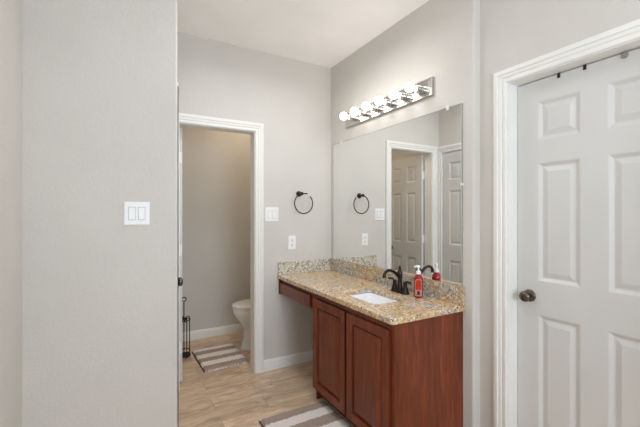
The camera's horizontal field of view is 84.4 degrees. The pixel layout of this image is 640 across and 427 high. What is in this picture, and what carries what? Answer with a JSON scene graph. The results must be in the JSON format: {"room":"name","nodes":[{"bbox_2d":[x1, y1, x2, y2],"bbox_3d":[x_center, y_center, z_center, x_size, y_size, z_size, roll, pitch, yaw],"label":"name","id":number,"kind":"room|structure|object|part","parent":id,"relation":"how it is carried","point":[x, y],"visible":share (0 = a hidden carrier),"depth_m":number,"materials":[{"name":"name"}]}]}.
{"room":"bathroom","nodes":[
{"label":"bathroom","id":0,"kind":"room"},
{"bbox_2d":[0,0,21,426],"bbox_3d":[-0.532,-0.020,0.035,0.110,2.740,3.785,0,0,-29],"label":"wall","id":1,"kind":"structure","parent":0,"point":[10,10],"depth_m":1.44,"materials":[{"name":"beige paint"}]},
{"bbox_2d":[22,0,176,426],"bbox_3d":[-1.269,-0.020,2.126,0.664,2.740,0.810,0,0,-29],"label":"wall","id":2,"kind":"structure","parent":0,"point":[99,77],"depth_m":1.75,"materials":[{"name":"beige paint"}]},
{"bbox_2d":[123,202,149,224],"bbox_3d":[-0.951,-0.003,1.833,0.121,0.121,0.012,0,0,-29],"label":"light switch","id":3,"kind":"object","parent":2,"relation":"attached to","point":[134,213],"visible":1,"depth_m":1.83,"materials":[{"name":"white plastic"}]},
{"bbox_2d":[179,127,249,331],"bbox_3d":[-1.044,-0.020,4.045,1.760,2.740,0.100,0,0,-29],"label":"wall","id":4,"kind":"structure","parent":0,"point":[215,164],"depth_m":3.92,"materials":[{"name":"beige paint"}]},
{"bbox_2d":[182,323,243,340],"bbox_3d":[-1.016,1.304,3.995,1.560,0.092,0.014,0,0,-29],"label":"baseboard","id":5,"kind":"structure","parent":4,"relation":"attached to","point":[203,333],"depth_m":3.90,"materials":[{"name":"white wood"}]},
{"bbox_2d":[177,32,330,359],"bbox_3d":[-0.537,-0.020,3.068,1.778,2.740,0.110,0,0,-29],"label":"wall","id":6,"kind":"structure","parent":0,"point":[291,98],"depth_m":3.11,"materials":[{"name":"beige paint"}]},
{"bbox_2d":[179,128,181,381],"bbox_3d":[-1.228,0.324,3.064,0.109,2.024,0.634,0,0,-29],"label":"door","id":7,"kind":"structure","parent":6,"relation":"in","point":[180,129],"depth_m":2.82,"materials":[{"name":"white paint"}]},
{"bbox_2d":[178,277,182,285],"bbox_3d":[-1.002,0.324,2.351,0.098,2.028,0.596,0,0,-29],"label":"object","id":8,"kind":"structure","parent":7,"relation":"attached to","point":[180,280],"depth_m":2.13,"materials":[{"name":"brown metal"}]},
{"bbox_2d":[177,82,263,426],"bbox_3d":[-0.736,0.289,2.562,0.894,2.121,0.795,0,0,-29],"label":"door frame","id":9,"kind":"structure","parent":6,"relation":"attached to","point":[255,130],"depth_m":3.00,"materials":[{"name":"white wood"}]},
{"bbox_2d":[265,207,277,221],"bbox_3d":[-0.416,0.004,3.065,0.122,0.124,0.012,0,0,-29],"label":"light switch","id":10,"kind":"object","parent":6,"relation":"attached to","point":[271,213],"visible":1,"depth_m":3.06,"materials":[{"name":"white plastic"}]},
{"bbox_2d":[264,350,312,371],"bbox_3d":[-0.188,1.304,3.193,0.680,0.092,0.014,0,0,-29],"label":"baseboard","id":11,"kind":"structure","parent":6,"relation":"attached to","point":[288,360],"depth_m":3.13,"materials":[{"name":"white wood"}]},
{"bbox_2d":[288,236,295,249],"bbox_3d":[-0.250,0.258,3.161,0.074,0.121,0.009,0,0,-29],"label":"power outlet","id":12,"kind":"object","parent":6,"relation":"attached to","point":[291,239],"visible":1,"depth_m":3.16,"materials":[{"name":"white plastic"}]},
{"bbox_2d":[294,191,312,213],"bbox_3d":[-0.158,-0.103,3.175,0.190,0.209,0.074,0,0,-29],"label":"towel ring","id":13,"kind":"object","parent":6,"relation":"attached to","point":[298,193],"visible":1,"depth_m":3.16,"materials":[{"name":"black metal"}]},
{"bbox_2d":[178,331,354,426],"bbox_3d":[0.067,1.375,1.407,2.700,0.050,5.885,0,0,-29],"label":"floor","id":14,"kind":"structure","parent":0,"point":[234,396],"depth_m":2.69,"materials":[{"name":"brown wood"}]},
{"bbox_2d":[182,297,190,357],"bbox_3d":[-1.292,1.068,3.353,0.123,0.564,0.123,0,0,-29],"label":"holder","id":15,"kind":"object","parent":14,"relation":"on","point":[186,354],"visible":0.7,"depth_m":3.35,"materials":[{"name":"black metal"}]},
{"bbox_3d":[-1.292,1.061,3.353,0.049,0.550,0.010,0,0,-29],"label":"handle","id":16,"kind":"part","parent":15,"relation":"part of","materials":[{"name":"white metal"}]},
{"bbox_3d":[-1.265,1.161,3.328,0.047,0.378,0.009,0,0,42],"label":"rod","id":17,"kind":"part","parent":15,"relation":"part of","materials":[{"name":"black metal"}]},
{"bbox_3d":[-1.267,1.161,3.380,0.009,0.378,0.047,0,0,43],"label":"rod","id":18,"kind":"part","parent":15,"relation":"part of","materials":[{"name":"black metal"}]},
{"bbox_2d":[192,343,248,371],"bbox_3d":[-0.948,1.339,3.329,0.405,0.022,0.524,0,0,-31],"label":"bath mat","id":19,"kind":"object","parent":14,"relation":"on","point":[213,358],"visible":1,"depth_m":3.27,"materials":[{"name":"grey fabric"}]},
{"bbox_2d":[232,299,249,349],"bbox_3d":[-0.484,0.958,3.706,0.878,0.785,0.480,0,0,-29],"label":"toilet","id":20,"kind":"object","parent":14,"relation":"on","point":[241,309],"visible":0.25,"depth_m":3.50,"materials":[{"name":"white ceramic"}]},
{"bbox_3d":[-0.631,0.936,3.623,0.535,0.019,0.378,0,0,-29],"label":"seat","id":21,"kind":"part","parent":20,"relation":"part of","materials":[{"name":"white plastic"}]},
{"bbox_3d":[-0.630,0.909,3.624,0.543,0.029,0.382,0,0,-29],"label":"lid","id":22,"kind":"part","parent":20,"relation":"part of","materials":[{"name":"white plastic"}]},
{"bbox_2d":[259,401,351,426],"bbox_3d":[-0.003,1.339,2.094,0.490,0.022,0.734,0,0,-30],"label":"bath mat","id":23,"kind":"object","parent":14,"relation":"on","point":[319,414],"visible":1,"depth_m":2.30,"materials":[{"name":"grey fabric"}]},
{"bbox_2d":[279,279,462,426],"bbox_3d":[0.237,0.958,2.584,0.538,0.784,1.490,0,0,-29],"label":"vanity cabinet","id":24,"kind":"object","parent":14,"relation":"on","point":[409,374],"visible":0.8,"depth_m":2.00,"materials":[{"name":"brown wood"}]},
{"bbox_3d":[-0.207,0.643,2.843,0.018,0.090,0.545,0,0,-29],"label":"drawer","id":25,"kind":"part","parent":24,"relation":"part of","materials":[{"name":"brown wood"}]},
{"bbox_3d":[0.020,0.633,2.966,0.537,0.134,0.610,0,0,-29],"label":"apron rail","id":26,"kind":"part","parent":24,"relation":"part of","materials":[{"name":"brown wood"}]},
{"bbox_3d":[0.186,0.958,2.700,0.484,0.784,0.018,0,0,-29],"label":"panel","id":27,"kind":"part","parent":24,"relation":"part of","materials":[{"name":"brown wood"}]},
{"bbox_3d":[0.056,0.929,2.379,0.017,0.529,0.296,0,0,-29],"label":"door panel","id":28,"kind":"part","parent":24,"relation":"part of","materials":[{"name":"brown wood"}]},
{"bbox_3d":[0.055,0.929,2.379,0.020,0.645,0.412,0,0,-29],"label":"door","id":29,"kind":"part","parent":24,"relation":"part of","materials":[{"name":"brown wood"}]},
{"bbox_3d":[0.174,0.913,2.208,0.020,0.694,0.862,0,0,-29],"label":"frame","id":30,"kind":"part","parent":24,"relation":"part of","materials":[{"name":"brown wood"}]},
{"bbox_3d":[0.265,0.929,2.009,0.017,0.529,0.275,0,0,-29],"label":"door panel","id":31,"kind":"part","parent":24,"relation":"part of","materials":[{"name":"brown wood"}]},
{"bbox_3d":[0.264,0.929,2.009,0.020,0.645,0.391,0,0,-29],"label":"door","id":32,"kind":"part","parent":24,"relation":"part of","materials":[{"name":"brown wood"}]},
{"bbox_2d":[277,258,464,324],"bbox_3d":[0.235,0.494,2.575,0.550,0.142,1.505,0,0,-29],"label":"countertop","id":33,"kind":"structure","parent":24,"relation":"on","point":[334,280],"depth_m":2.41,"materials":[{"name":"beige stone"}]},
{"bbox_2d":[342,293,397,328],"bbox_3d":[0.346,0.640,2.313,0.327,0.147,0.452,0,0,-29],"label":"sink","id":34,"kind":"object","parent":33,"relation":"in","point":[373,298],"visible":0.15,"depth_m":2.48,"materials":[{"name":"white ceramic"}]},
{"bbox_2d":[382,266,411,294],"bbox_3d":[0.517,0.441,2.401,0.188,0.182,0.184,0,0,8],"label":"faucet","id":35,"kind":"object","parent":33,"relation":"on","point":[396,287],"visible":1,"depth_m":2.38,"materials":[{"name":"black metal"}]},
{"bbox_3d":[0.483,0.405,2.366,0.158,0.079,0.025,0,0,-29],"label":"spout","id":36,"kind":"part","parent":35,"relation":"part of","materials":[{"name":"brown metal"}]},
{"bbox_3d":[0.516,0.485,2.445,0.046,0.068,0.046,0,0,-29],"label":"handle","id":37,"kind":"part","parent":35,"relation":"part of","materials":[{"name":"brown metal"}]},
{"bbox_3d":[0.568,0.485,2.354,0.046,0.068,0.046,0,0,-29],"label":"handle","id":38,"kind":"part","parent":35,"relation":"part of","materials":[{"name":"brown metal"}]},
{"bbox_2d":[414,265,422,297],"bbox_3d":[0.630,0.429,2.259,0.058,0.206,0.058,0,0,-29],"label":"soap bottle","id":39,"kind":"object","parent":33,"relation":"on","point":[418,279],"visible":1,"depth_m":2.24,"materials":[{"name":"red plastic"}]},
{"bbox_3d":[0.608,0.958,1.948,0.518,0.784,0.018,0,0,-29],"label":"panel","id":40,"kind":"part","parent":24,"relation":"part of","materials":[{"name":"brown wood"}]},
{"bbox_2d":[177,0,428,67],"bbox_3d":[0.067,-1.430,1.407,2.700,0.080,5.885,0,0,-29],"label":"ceiling","id":41,"kind":"structure","parent":0,"point":[324,33],"depth_m":2.56,"materials":[{"name":"white paint"}]},
{"bbox_2d":[331,0,479,426],"bbox_3d":[0.569,-0.020,2.731,0.183,2.740,1.564,0,0,-29],"label":"wall","id":42,"kind":"structure","parent":0,"point":[440,39],"depth_m":2.20,"materials":[{"name":"beige paint"}]},
{"bbox_2d":[340,77,433,127],"bbox_3d":[0.415,-0.817,2.654,0.160,0.118,0.998,0,0,-29],"label":"vanity light","id":43,"kind":"object","parent":42,"relation":"attached to","point":[412,93],"visible":1,"depth_m":2.52,"materials":[{"name":"white glass"}]},
{"bbox_3d":[0.201,-0.815,2.946,0.074,0.064,0.064,0,0,-29],"label":"bulb","id":44,"kind":"part","parent":43,"relation":"part of","materials":[{"name":"white glass"}]},
{"bbox_2d":[346,114,354,121],"bbox_3d":[0.258,-0.813,2.978,0.056,0.060,0.060,0,0,-29],"label":"socket","id":45,"kind":"object","parent":43,"relation":"attached to","point":[351,118],"depth_m":2.96,"materials":[{"name":"silver metal"}]},
{"bbox_3d":[0.277,-0.815,2.812,0.074,0.064,0.064,0,0,-29],"label":"bulb","id":46,"kind":"part","parent":43,"relation":"part of","materials":[{"name":"white glass"}]},
{"bbox_2d":[357,109,365,116],"bbox_3d":[0.334,-0.813,2.844,0.056,0.060,0.060,0,0,-29],"label":"socket","id":47,"kind":"object","parent":43,"relation":"attached to","point":[362,113],"depth_m":2.83,"materials":[{"name":"silver metal"}]},
{"bbox_3d":[0.353,-0.815,2.677,0.074,0.064,0.064,0,0,-29],"label":"bulb","id":48,"kind":"part","parent":43,"relation":"part of","materials":[{"name":"white glass"}]},
{"bbox_2d":[369,104,378,111],"bbox_3d":[0.410,-0.813,2.709,0.056,0.060,0.060,0,0,-29],"label":"socket","id":49,"kind":"object","parent":43,"relation":"attached to","point":[373,107],"depth_m":2.69,"materials":[{"name":"silver metal"}]},
{"bbox_3d":[0.429,-0.815,2.543,0.074,0.064,0.064,0,0,-29],"label":"bulb","id":50,"kind":"part","parent":43,"relation":"part of","materials":[{"name":"white glass"}]},
{"bbox_2d":[382,98,391,106],"bbox_3d":[0.486,-0.813,2.575,0.056,0.060,0.060,0,0,-29],"label":"socket","id":51,"kind":"object","parent":43,"relation":"attached to","point":[387,102],"depth_m":2.56,"materials":[{"name":"silver metal"}]},
{"bbox_3d":[0.505,-0.815,2.408,0.074,0.064,0.064,0,0,-29],"label":"bulb","id":52,"kind":"part","parent":43,"relation":"part of","materials":[{"name":"white glass"}]},
{"bbox_2d":[396,92,406,100],"bbox_3d":[0.562,-0.813,2.440,0.056,0.060,0.060,0,0,-29],"label":"socket","id":53,"kind":"object","parent":43,"relation":"attached to","point":[402,96],"depth_m":2.42,"materials":[{"name":"silver metal"}]},
{"bbox_3d":[0.581,-0.815,2.274,0.074,0.064,0.064,0,0,-29],"label":"bulb","id":54,"kind":"part","parent":43,"relation":"part of","materials":[{"name":"white glass"}]},
{"bbox_2d":[412,84,423,94],"bbox_3d":[0.638,-0.813,2.306,0.056,0.060,0.060,0,0,-29],"label":"socket","id":55,"kind":"object","parent":43,"relation":"attached to","point":[419,88],"depth_m":2.29,"materials":[{"name":"silver metal"}]},
{"bbox_2d":[333,103,463,285],"bbox_3d":[0.479,-0.121,2.691,0.011,1.085,1.448,0,0,-29],"label":"wall mirror","id":56,"kind":"object","parent":42,"relation":"attached to","point":[398,188],"visible":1,"depth_m":2.48,"materials":[{"name":"clear glass"}]},
{"bbox_2d":[480,0,639,426],"bbox_3d":[1.694,-0.020,0.793,0.130,2.740,2.916,0,0,-29],"label":"wall","id":57,"kind":"structure","parent":0,"point":[512,32],"depth_m":1.93,"materials":[{"name":"beige paint"}]},
{"bbox_2d":[493,19,639,426],"bbox_3d":[1.225,0.289,1.597,0.146,2.122,0.870,0,0,-29],"label":"door frame","id":58,"kind":"structure","parent":57,"relation":"attached to","point":[626,37],"depth_m":1.90,"materials":[{"name":"white wood"}]},
{"bbox_2d":[518,48,639,426],"bbox_3d":[1.237,0.324,1.604,0.098,2.028,0.712,0,0,-29],"label":"door","id":59,"kind":"structure","parent":57,"relation":"in","point":[579,130],"depth_m":1.67,"materials":[{"name":"white paint"}]},
{"bbox_3d":[1.079,0.430,1.848,0.063,0.064,0.064,0,0,-29],"label":"knob","id":60,"kind":"part","parent":59,"relation":"part of","materials":[{"name":"grey metal"}]},
{"bbox_3d":[1.190,-0.480,1.751,0.035,0.205,0.199,0,0,-29],"label":"panel","id":61,"kind":"part","parent":59,"relation":"part of","materials":[{"name":"white paint"}]},
{"bbox_3d":[1.190,0.042,1.751,0.035,0.614,0.199,0,0,-29],"label":"panel","id":62,"kind":"part","parent":59,"relation":"part of","materials":[{"name":"white paint"}]},
{"bbox_3d":[1.190,0.815,1.751,0.035,0.596,0.199,0,0,-29],"label":"panel","id":63,"kind":"part","parent":59,"relation":"part of","materials":[{"name":"white paint"}]},
{"bbox_3d":[1.339,-0.480,1.488,0.035,0.205,0.199,0,0,-29],"label":"panel","id":64,"kind":"part","parent":59,"relation":"part of","materials":[{"name":"white paint"}]},
{"bbox_3d":[1.339,0.042,1.488,0.035,0.614,0.199,0,0,-29],"label":"panel","id":65,"kind":"part","parent":59,"relation":"part of","materials":[{"name":"white paint"}]},
{"bbox_3d":[1.339,0.815,1.488,0.035,0.596,0.199,0,0,-29],"label":"panel","id":66,"kind":"part","parent":59,"relation":"part of","materials":[{"name":"white paint"}]},
{"bbox_2d":[621,52,628,58],"bbox_3d":[1.301,-0.679,1.509,0.009,0.026,0.026,0,0,-29],"label":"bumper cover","id":67,"kind":"object","parent":59,"relation":"attached to","point":[624,54],"visible":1,"depth_m":1.50,"materials":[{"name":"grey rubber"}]}
]}

